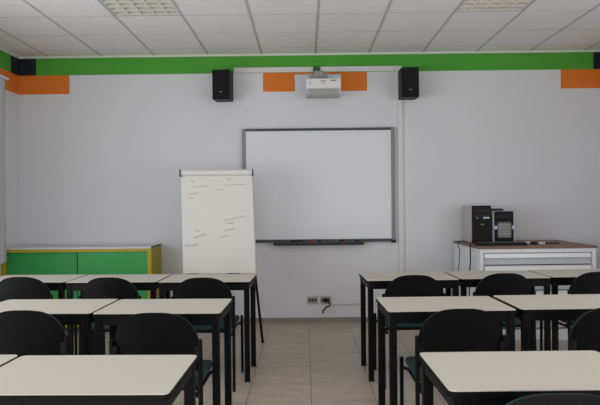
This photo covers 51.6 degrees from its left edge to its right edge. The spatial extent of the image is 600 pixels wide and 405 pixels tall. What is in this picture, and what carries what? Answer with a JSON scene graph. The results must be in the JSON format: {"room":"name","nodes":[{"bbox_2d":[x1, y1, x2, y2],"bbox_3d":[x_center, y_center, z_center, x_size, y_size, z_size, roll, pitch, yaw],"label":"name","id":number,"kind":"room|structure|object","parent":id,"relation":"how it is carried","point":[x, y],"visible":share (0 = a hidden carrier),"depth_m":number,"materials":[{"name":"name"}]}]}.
{"room":"classroom","nodes":[
{"label":"classroom","id":0,"kind":"room"},
{"bbox_2d":[0,50,19,275],"bbox_3d":[-3.193,-0.124,2.306,0.001,3.010,9.360,-1,0,0],"label":"wall","id":1,"kind":"structure","parent":0,"point":[8,63],"depth_m":6.81,"materials":[{"name":"white paint"}]},
{"bbox_2d":[0,75,8,263],"bbox_3d":[-3.094,-0.331,5.550,0.080,1.950,1.950,-1,0,0],"label":"curtain","id":2,"kind":"object","parent":1,"relation":"hanging from","point":[3,250],"visible":1,"depth_m":6.38,"materials":[{"name":"white fabric"}]},
{"bbox_2d":[0,0,599,56],"bbox_3d":[0.077,-1.661,2.276,6.570,0.001,9.360,-1,0,0],"label":"ceiling","id":3,"kind":"structure","parent":0,"point":[337,33],"depth_m":5.91,"materials":[{"name":"tile"}]},
{"bbox_2d":[100,0,179,15],"bbox_3d":[-1.344,-1.693,5.194,0.576,0.080,0.584,-1,0,0],"label":"ceiling light","id":4,"kind":"object","parent":3,"relation":"attached to","point":[117,7],"visible":0.9,"depth_m":5.30,"materials":[{"name":"metal"}]},
{"bbox_2d":[0,0,599,55],"bbox_3d":[0.077,-1.670,2.276,6.570,0.023,9.360,-1,0,0],"label":"trim","id":5,"kind":"structure","parent":3,"relation":"attached to","point":[25,1],"depth_m":5.98,"materials":[{"name":"metal"}]},
{"bbox_2d":[0,47,599,58],"bbox_3d":[0.077,-1.649,2.276,6.570,0.023,9.360,-1,0,0],"label":"trim","id":6,"kind":"structure","parent":3,"relation":"attached to","point":[1,48],"depth_m":6.94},
{"bbox_2d":[456,0,532,11],"bbox_3d":[1.656,-1.723,5.169,0.576,0.080,0.584,-1,0,0],"label":"ceiling light","id":7,"kind":"object","parent":3,"relation":"attached to","point":[467,5],"visible":0.88,"depth_m":5.33,"materials":[{"name":"metal"}]},
{"bbox_2d":[18,52,599,317],"bbox_3d":[0.130,-0.166,6.959,6.570,3.010,0.001,-1,0,0],"label":"wall","id":8,"kind":"structure","parent":0,"point":[104,143],"depth_m":6.96,"materials":[{"name":"white paint"}]},
{"bbox_2d":[212,69,232,101],"bbox_3d":[-0.840,-1.274,6.810,0.190,0.322,0.271,-1,0,6],"label":"wall speaker","id":9,"kind":"object","parent":8,"relation":"attached to","point":[222,79],"visible":1,"depth_m":6.68,"materials":[{"name":"black plastic"}]},
{"bbox_2d":[213,70,228,97],"bbox_3d":[-0.854,-1.274,6.683,0.172,0.302,0.008,-1,0,6],"label":"grille","id":10,"kind":"object","parent":9,"relation":"attached to","point":[220,77],"depth_m":6.68,"materials":[{"name":"grey metal"}]},
{"bbox_2d":[234,67,312,72],"bbox_3d":[-0.296,-1.484,6.948,0.889,0.057,0.022,-1,0,0],"label":"cable trunking","id":11,"kind":"object","parent":8,"relation":"attached to","point":[252,69],"visible":1,"depth_m":6.94,"materials":[{"name":"beige plastic"}]},
{"bbox_2d":[237,317,376,322],"bbox_3d":[0.144,1.314,6.957,6.570,0.050,0.010,-1,0,0],"label":"baseboard","id":12,"kind":"structure","parent":8,"relation":"attached to","point":[302,319],"depth_m":6.95,"materials":[{"name":"tile"}]},
{"bbox_2d":[307,296,317,303],"bbox_3d":[0.140,1.094,6.954,0.122,0.090,0.014,-1,0,0],"label":"wall socket","id":13,"kind":"object","parent":8,"relation":"attached to","point":[310,299],"visible":1,"depth_m":6.95,"materials":[{"name":"grey plastic"}]},
{"bbox_2d":[295,74,340,97],"bbox_3d":[0.201,-1.303,6.947,0.516,0.262,0.018,-1,0,0],"label":"panel","id":14,"kind":"object","parent":8,"relation":"attached to","point":[300,92],"visible":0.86,"depth_m":6.94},
{"bbox_2d":[309,66,327,77],"bbox_3d":[0.203,-1.407,6.725,0.205,0.214,0.459,-1,0,0],"label":"mount","id":15,"kind":"object","parent":8,"relation":"attached to","point":[317,74],"visible":0.62,"depth_m":6.52,"materials":[{"name":"grey metal"}]},
{"bbox_2d":[305,78,340,98],"bbox_3d":[0.245,-1.214,6.615,0.374,0.172,0.302,-1,0,0],"label":"projector","id":16,"kind":"object","parent":15,"relation":"hanging from","point":[315,88],"visible":1,"depth_m":6.47,"materials":[{"name":"white plastic"}]},
{"bbox_2d":[242,127,395,245],"bbox_3d":[0.210,-0.178,6.898,1.702,1.302,0.119,-1,0,0],"label":"whiteboard","id":17,"kind":"object","parent":8,"relation":"attached to","point":[326,185],"visible":0.87,"depth_m":6.92,"materials":[{"name":"plastic"}]},
{"bbox_2d":[273,241,363,245],"bbox_3d":[0.205,0.452,6.877,1.000,0.042,0.075,-1,0,0],"label":"tray","id":18,"kind":"object","parent":17,"relation":"on","point":[275,243],"depth_m":6.85,"materials":[{"name":"grey plastic"}]},
{"bbox_2d":[320,296,330,303],"bbox_3d":[0.286,1.092,6.953,0.122,0.090,0.014,-1,0,0],"label":"wall socket","id":19,"kind":"object","parent":8,"relation":"attached to","point":[321,297],"visible":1,"depth_m":6.95,"materials":[{"name":"grey plastic"}]},
{"bbox_2d":[322,298,330,313],"bbox_3d":[0.293,1.150,6.913,0.102,0.167,0.068,-1,0,0],"label":"plug","id":20,"kind":"object","parent":8,"relation":"attached to","point":[324,299],"visible":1,"depth_m":6.89,"materials":[{"name":"black plastic"}]},
{"bbox_2d":[331,300,376,303],"bbox_3d":[0.760,1.112,6.946,0.815,0.047,0.020,-1,0,0],"label":"cable trunking","id":21,"kind":"object","parent":8,"relation":"attached to","point":[332,301],"visible":0.56,"depth_m":6.94,"materials":[{"name":"beige plastic"}]},
{"bbox_2d":[320,66,396,71],"bbox_3d":[0.654,-1.494,6.941,0.862,0.057,0.022,-1,0,0],"label":"cable trunking","id":22,"kind":"object","parent":8,"relation":"attached to","point":[337,68],"visible":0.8,"depth_m":6.93,"materials":[{"name":"beige plastic"}]},
{"bbox_2d":[397,66,403,271],"bbox_3d":[1.126,-0.222,6.939,0.056,2.611,0.022,-1,0,0],"label":"cable trunking","id":23,"kind":"object","parent":8,"relation":"attached to","point":[399,102],"visible":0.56,"depth_m":6.93,"materials":[{"name":"beige plastic"}]},
{"bbox_2d":[398,67,418,99],"bbox_3d":[1.182,-1.294,6.794,0.190,0.322,0.271,-1,0,-2],"label":"wall speaker","id":24,"kind":"object","parent":8,"relation":"attached to","point":[408,77],"visible":1,"depth_m":6.66,"materials":[{"name":"black plastic"}]},
{"bbox_2d":[402,68,418,95],"bbox_3d":[1.186,-1.294,6.666,0.172,0.302,0.008,-1,0,-2],"label":"grille","id":25,"kind":"object","parent":24,"relation":"attached to","point":[410,76],"depth_m":6.66,"materials":[{"name":"grey metal"}]},
{"bbox_2d":[65,321,567,404],"bbox_3d":[0.107,1.398,2.282,6.570,0.100,9.360,-1,0,0],"label":"floor","id":26,"kind":"structure","parent":0,"point":[298,363],"depth_m":5.08,"materials":[{"name":"tile"}]},
{"bbox_2d":[0,355,17,366],"bbox_3d":[-1.461,0.986,2.224,0.700,0.757,0.500,-1,0,1],"label":"school desk","id":27,"kind":"object","parent":26,"relation":"on","point":[4,359],"visible":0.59,"depth_m":2.40,"materials":[{"name":"beige laminate"}]},
{"bbox_2d":[0,310,68,357],"bbox_3d":[-1.403,0.953,3.389,0.462,0.818,0.541,-1,0,0],"label":"chair","id":28,"kind":"object","parent":26,"relation":"on","point":[22,332],"visible":0.41,"depth_m":3.14,"materials":[{"name":"black plastic"}]},
{"bbox_2d":[0,277,77,354],"bbox_3d":[-2.058,0.956,4.825,0.462,0.818,0.541,-1,0,0],"label":"chair","id":29,"kind":"object","parent":26,"relation":"on","point":[11,288],"visible":0.24,"depth_m":4.57,"materials":[{"name":"black plastic"}]},
{"bbox_2d":[0,274,85,354],"bbox_3d":[-2.135,0.987,4.977,0.700,0.757,0.500,-1,0,2],"label":"school desk","id":30,"kind":"object","parent":26,"relation":"on","point":[53,282],"visible":0.3,"depth_m":4.89,"materials":[{"name":"beige laminate"}]},
{"bbox_2d":[0,299,117,354],"bbox_3d":[-1.480,0.983,3.631,0.700,0.757,0.500,-1,0,1],"label":"school desk","id":31,"kind":"object","parent":26,"relation":"on","point":[66,311],"visible":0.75,"depth_m":3.55,"materials":[{"name":"beige laminate"}]},
{"bbox_2d":[1,244,160,327],"bbox_3d":[-2.347,0.916,6.745,1.589,0.896,0.442,-1,0,0],"label":"base cabinet","id":32,"kind":"object","parent":26,"relation":"on","point":[88,259],"visible":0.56,"depth_m":6.54,"materials":[{"name":"green laminate"}]},
{"bbox_2d":[0,355,197,404],"bbox_3d":[-0.750,0.979,2.193,0.700,0.757,0.500,-1,0,1],"label":"school desk","id":33,"kind":"object","parent":26,"relation":"on","point":[28,379],"visible":1,"depth_m":2.12,"materials":[{"name":"beige laminate"}]},
{"bbox_2d":[78,277,140,354],"bbox_3d":[-1.373,0.950,4.739,0.462,0.818,0.541,-1,0,2],"label":"chair","id":34,"kind":"object","parent":26,"relation":"on","point":[105,287],"visible":0.19,"depth_m":4.49,"materials":[{"name":"black plastic"}]},
{"bbox_2d":[66,274,170,354],"bbox_3d":[-1.423,0.980,4.940,0.700,0.757,0.500,-1,0,2],"label":"school desk","id":35,"kind":"object","parent":26,"relation":"on","point":[142,282],"visible":0.44,"depth_m":4.73,"materials":[{"name":"beige laminate"}]},
{"bbox_2d":[109,313,211,404],"bbox_3d":[-0.702,0.946,3.284,0.462,0.818,0.541,-1,0,2],"label":"chair","id":36,"kind":"object","parent":26,"relation":"on","point":[140,333],"visible":0.48,"depth_m":3.04,"materials":[{"name":"black plastic"}]},
{"bbox_2d":[93,299,231,404],"bbox_3d":[-0.768,0.976,3.597,0.700,0.757,0.500,-1,0,1],"label":"school desk","id":37,"kind":"object","parent":26,"relation":"on","point":[212,312],"visible":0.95,"depth_m":3.45,"materials":[{"name":"beige laminate"}]},
{"bbox_2d":[158,274,255,381],"bbox_3d":[-0.712,0.973,4.902,0.700,0.757,0.500,-1,0,2],"label":"school desk","id":38,"kind":"object","parent":26,"relation":"on","point":[246,282],"visible":0.7,"depth_m":4.70,"materials":[{"name":"beige laminate"}]},
{"bbox_2d":[171,278,243,391],"bbox_3d":[-0.687,0.943,4.673,0.462,0.818,0.541,-1,0,2],"label":"chair","id":39,"kind":"object","parent":26,"relation":"on","point":[192,288],"visible":0.38,"depth_m":4.43,"materials":[{"name":"black plastic"}]},
{"bbox_2d":[179,169,263,342],"bbox_3d":[-0.785,0.510,6.327,0.870,1.686,0.785,-1,0,0],"label":"flip chart","id":40,"kind":"object","parent":26,"relation":"on","point":[218,215],"visible":0.98,"depth_m":6.13,"materials":[{"name":"paper"}]},
{"bbox_2d":[359,272,458,381],"bbox_3d":[0.846,0.957,4.888,0.700,0.757,0.500,-1,0,-2],"label":"school desk","id":41,"kind":"object","parent":26,"relation":"on","point":[372,281],"visible":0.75,"depth_m":4.68,"materials":[{"name":"beige laminate"}]},
{"bbox_2d":[374,275,445,388],"bbox_3d":[0.821,0.928,4.701,0.462,0.818,0.541,-1,0,-1],"label":"chair","id":42,"kind":"object","parent":26,"relation":"on","point":[407,285],"visible":0.34,"depth_m":4.45,"materials":[{"name":"black plastic"}]},
{"bbox_2d":[376,296,515,404],"bbox_3d":[0.822,0.960,3.586,0.700,0.757,0.500,-1,0,-1],"label":"school desk","id":43,"kind":"object","parent":26,"relation":"on","point":[396,310],"visible":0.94,"depth_m":3.46,"materials":[{"name":"beige laminate"}]},
{"bbox_2d":[400,309,507,404],"bbox_3d":[0.804,0.931,3.311,0.462,0.818,0.541,-1,0,0],"label":"chair","id":44,"kind":"object","parent":26,"relation":"on","point":[448,330],"visible":0.53,"depth_m":3.06,"materials":[{"name":"black plastic"}]},
{"bbox_2d":[444,270,550,350],"bbox_3d":[1.558,0.950,4.939,0.700,0.757,0.500,-1,0,-2],"label":"school desk","id":45,"kind":"object","parent":26,"relation":"on","point":[466,278],"visible":0.41,"depth_m":4.71,"materials":[{"name":"beige laminate"}]},
{"bbox_2d":[473,273,536,350],"bbox_3d":[1.488,0.921,4.756,0.462,0.818,0.541,-1,0,-1],"label":"chair","id":46,"kind":"object","parent":26,"relation":"on","point":[499,283],"visible":0.3,"depth_m":4.50,"materials":[{"name":"black plastic"}]},
{"bbox_2d":[419,350,599,404],"bbox_3d":[0.818,0.963,2.188,0.700,0.757,0.500,-1,0,0],"label":"school desk","id":47,"kind":"object","parent":26,"relation":"on","point":[497,377],"visible":1,"depth_m":2.13,"materials":[{"name":"beige laminate"}]},
{"bbox_2d":[453,240,597,339],"bbox_3d":[2.279,0.869,6.405,1.144,0.900,0.942,-1,0,-1],"label":"chest","id":48,"kind":"object","parent":26,"relation":"on","point":[566,254],"visible":0.33,"depth_m":5.96,"materials":[{"name":"white metal"}]},
{"bbox_2d":[457,240,463,295],"bbox_3d":[1.667,0.866,6.514,0.064,0.908,0.486,-1,0,21],"label":"power cable","id":49,"kind":"object","parent":48,"relation":"hanging from","point":[463,240],"visible":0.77,"depth_m":6.34,"materials":[{"name":"grey plastic"}]},
{"bbox_2d":[469,242,470,295],"bbox_3d":[1.702,0.866,6.259,0.054,0.912,0.321,-1,0,16],"label":"power cable","id":50,"kind":"object","parent":48,"relation":"hanging from","point":[470,242],"visible":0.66,"depth_m":6.11,"materials":[{"name":"black plastic"}]},
{"bbox_2d":[462,206,490,242],"bbox_3d":[1.889,0.227,6.643,0.199,0.390,0.405,-1,0,0],"label":"computer tower","id":51,"kind":"object","parent":48,"relation":"on","point":[476,219],"visible":0.86,"depth_m":6.45,"materials":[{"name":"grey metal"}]},
{"bbox_2d":[474,241,526,245],"bbox_3d":[1.996,0.407,6.179,0.480,0.029,0.170,-1,0,-2],"label":"keyboard","id":52,"kind":"object","parent":48,"relation":"on","point":[503,242],"visible":1,"depth_m":6.10,"materials":[{"name":"black plastic"}]},
{"bbox_2d":[491,210,515,241],"bbox_3d":[2.129,0.253,6.641,0.235,0.333,0.404,-1,0,0],"label":"computer tower","id":53,"kind":"object","parent":48,"relation":"on","point":[503,227],"visible":0.83,"depth_m":6.45,"materials":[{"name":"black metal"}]},
{"bbox_2d":[491,208,503,210],"bbox_3d":[2.076,0.076,6.638,0.140,0.022,0.170,-1,0,-8],"label":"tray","id":54,"kind":"object","parent":53,"relation":"on","point":[492,209],"visible":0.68,"depth_m":6.56,"materials":[{"name":"plastic"}]},
{"bbox_2d":[545,242,559,243],"bbox_3d":[2.537,0.407,6.250,0.150,0.019,0.042,-1,0,-6],"label":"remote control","id":55,"kind":"object","parent":48,"relation":"on","point":[545,242],"visible":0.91,"depth_m":6.23,"materials":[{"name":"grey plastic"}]},
{"bbox_2d":[493,294,599,350],"bbox_3d":[1.550,0.953,3.617,0.700,0.757,0.500,-1,0,-1],"label":"school desk","id":56,"kind":"object","parent":26,"relation":"on","point":[564,307],"visible":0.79,"depth_m":3.44,"materials":[{"name":"beige laminate"}]},
{"bbox_2d":[506,393,599,404],"bbox_3d":[0.735,0.934,1.962,0.462,0.818,0.541,-1,0,0],"label":"chair","id":57,"kind":"object","parent":26,"relation":"on","point":[545,398],"visible":1,"depth_m":1.70,"materials":[{"name":"black plastic"}]},
{"bbox_2d":[528,269,599,350],"bbox_3d":[2.271,0.943,4.991,0.700,0.757,0.500,-1,0,-2],"label":"school desk","id":58,"kind":"object","parent":26,"relation":"on","point":[558,276],"visible":0.42,"depth_m":4.77,"materials":[{"name":"beige laminate"}]},
{"bbox_2d":[540,272,599,350],"bbox_3d":[2.187,0.914,4.790,0.462,0.818,0.541,-1,0,-2],"label":"chair","id":59,"kind":"object","parent":26,"relation":"on","point":[586,283],"visible":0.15,"depth_m":4.54,"materials":[{"name":"black plastic"}]},
{"bbox_2d":[568,308,599,351],"bbox_3d":[1.559,0.923,3.315,0.462,0.818,0.541,-1,0,-1],"label":"chair","id":60,"kind":"object","parent":26,"relation":"on","point":[584,334],"visible":0.4,"depth_m":3.07,"materials":[{"name":"black plastic"}]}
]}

